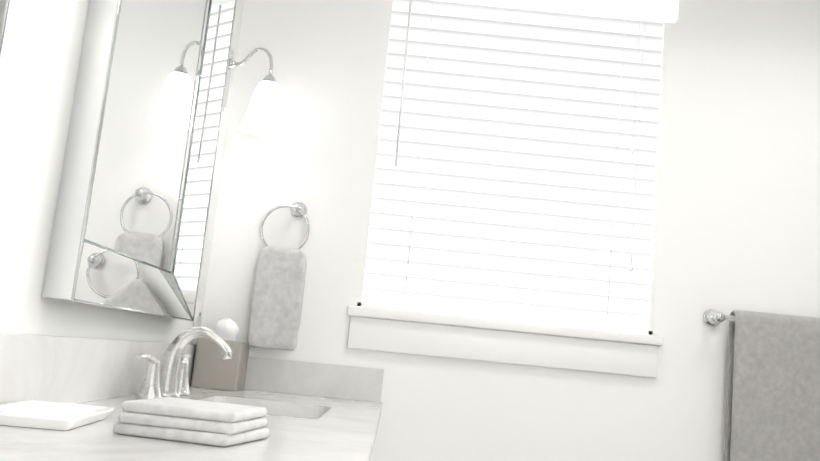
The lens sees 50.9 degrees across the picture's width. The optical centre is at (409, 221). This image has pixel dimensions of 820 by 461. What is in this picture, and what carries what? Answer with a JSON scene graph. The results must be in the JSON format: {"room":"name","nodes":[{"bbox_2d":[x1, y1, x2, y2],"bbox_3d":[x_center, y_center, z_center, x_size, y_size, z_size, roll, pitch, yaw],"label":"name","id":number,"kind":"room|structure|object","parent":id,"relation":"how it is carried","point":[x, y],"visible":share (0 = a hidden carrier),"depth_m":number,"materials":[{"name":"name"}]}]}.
{"room":"bathroom","nodes":[
{"label":"bathroom","id":0,"kind":"room"},
{"bbox_2d":[0,0,243,343],"bbox_3d":[-0.636,-0.076,0.584,0.120,2.440,4.260,6,-9,0],"label":"wall","id":1,"kind":"structure","parent":0,"point":[41,52],"depth_m":1.35,"materials":[{"name":"white paint"}]},
{"bbox_2d":[0,0,10,56],"bbox_3d":[-0.507,-0.495,0.720,0.054,1.024,0.790,6,-9,0],"label":"mirror","id":2,"kind":"object","parent":1,"relation":"attached to","point":[4,7],"depth_m":1.08,"materials":[{"name":"clear glass"}]},
{"bbox_2d":[41,0,236,321],"bbox_3d":[-0.530,-0.312,1.893,0.054,1.024,0.855,6,-9,0],"label":"mirror","id":3,"kind":"object","parent":1,"relation":"attached to","point":[129,227],"visible":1,"depth_m":1.79,"materials":[{"name":"clear glass"}]},
{"bbox_2d":[191,302,202,343],"bbox_3d":[-0.615,0.293,2.493,0.008,0.120,0.075,6,-9,0],"label":"electrical outlet","id":4,"kind":"object","parent":1,"relation":"attached to","point":[198,314],"visible":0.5,"depth_m":2.48,"materials":[{"name":"white plastic"}]},
{"bbox_2d":[222,47,286,137],"bbox_3d":[-0.446,-0.390,2.501,0.211,0.256,0.140,6,-9,0],"label":"sconce","id":5,"kind":"object","parent":1,"relation":"attached to","point":[264,117],"visible":0.94,"depth_m":2.47,"materials":[{"name":"white glass"}]},
{"bbox_2d":[201,0,819,460],"bbox_3d":[0.653,0.372,2.634,2.550,2.440,0.120,6,-9,0],"label":"wall","id":6,"kind":"structure","parent":0,"point":[739,212],"depth_m":2.62,"materials":[{"name":"white paint"}]},
{"bbox_2d":[247,202,309,350],"bbox_3d":[-0.386,0.152,2.554,0.152,0.446,0.064,6,-9,0],"label":"towel ring","id":7,"kind":"object","parent":6,"relation":"attached to","point":[277,300],"visible":1,"depth_m":2.52,"materials":[{"name":"grey fabric"}]},
{"bbox_2d":[247,245,306,350],"bbox_3d":[-0.389,0.223,2.534,0.148,0.304,0.048,6,-9,0],"label":"towel","id":8,"kind":"object","parent":7,"relation":"hanging from","point":[280,274],"depth_m":2.51,"materials":[{"name":"grey fabric"}]},
{"bbox_2d":[347,0,678,377],"bbox_3d":[0.328,-0.159,2.680,0.940,1.187,0.140,6,-9,0],"label":"window","id":9,"kind":"structure","parent":6,"relation":"in","point":[512,215],"depth_m":2.66,"materials":[{"name":"white plastic"}]},
{"bbox_2d":[703,309,819,460],"bbox_3d":[1.171,0.627,2.495,0.644,0.696,0.096,6,-9,0],"label":"towel rail","id":10,"kind":"object","parent":6,"relation":"attached to","point":[773,392],"visible":1,"depth_m":2.47,"materials":[{"name":"grey fabric"}]},
{"bbox_3d":[0.571,1.312,0.391,2.790,0.120,4.260,6,-9,0],"label":"floor","id":11,"kind":"structure","parent":0,"visible":0},
{"bbox_2d":[0,327,383,460],"bbox_3d":[-0.366,0.697,1.125,0.565,1.138,2.717,6,-9,0],"label":"bathroom vanity","id":12,"kind":"object","parent":11,"relation":"on","point":[322,412],"visible":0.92,"depth_m":1.55,"materials":[{"name":"white stone"}]},
{"bbox_2d":[0,400,113,429],"bbox_3d":[-0.512,0.273,1.220,0.130,0.017,0.220,6,-9,-4],"label":"soap dish","id":13,"kind":"object","parent":12,"relation":"on","point":[46,415],"visible":1,"depth_m":1.21,"materials":[{"name":"white ceramic"}]},
{"bbox_2d":[113,397,269,446],"bbox_3d":[-0.299,0.278,1.205,0.168,0.044,0.167,4,-9,10],"label":"washcloths","id":14,"kind":"object","parent":12,"relation":"on","point":[199,422],"visible":1,"depth_m":1.13,"materials":[{"name":"white fabric"}]},
{"bbox_2d":[191,318,248,390],"bbox_3d":[-0.533,0.372,2.448,0.128,0.199,0.128,6,-9,0],"label":"tissue box","id":15,"kind":"object","parent":12,"relation":"on","point":[212,369],"visible":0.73,"depth_m":2.38,"materials":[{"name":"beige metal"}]}
]}

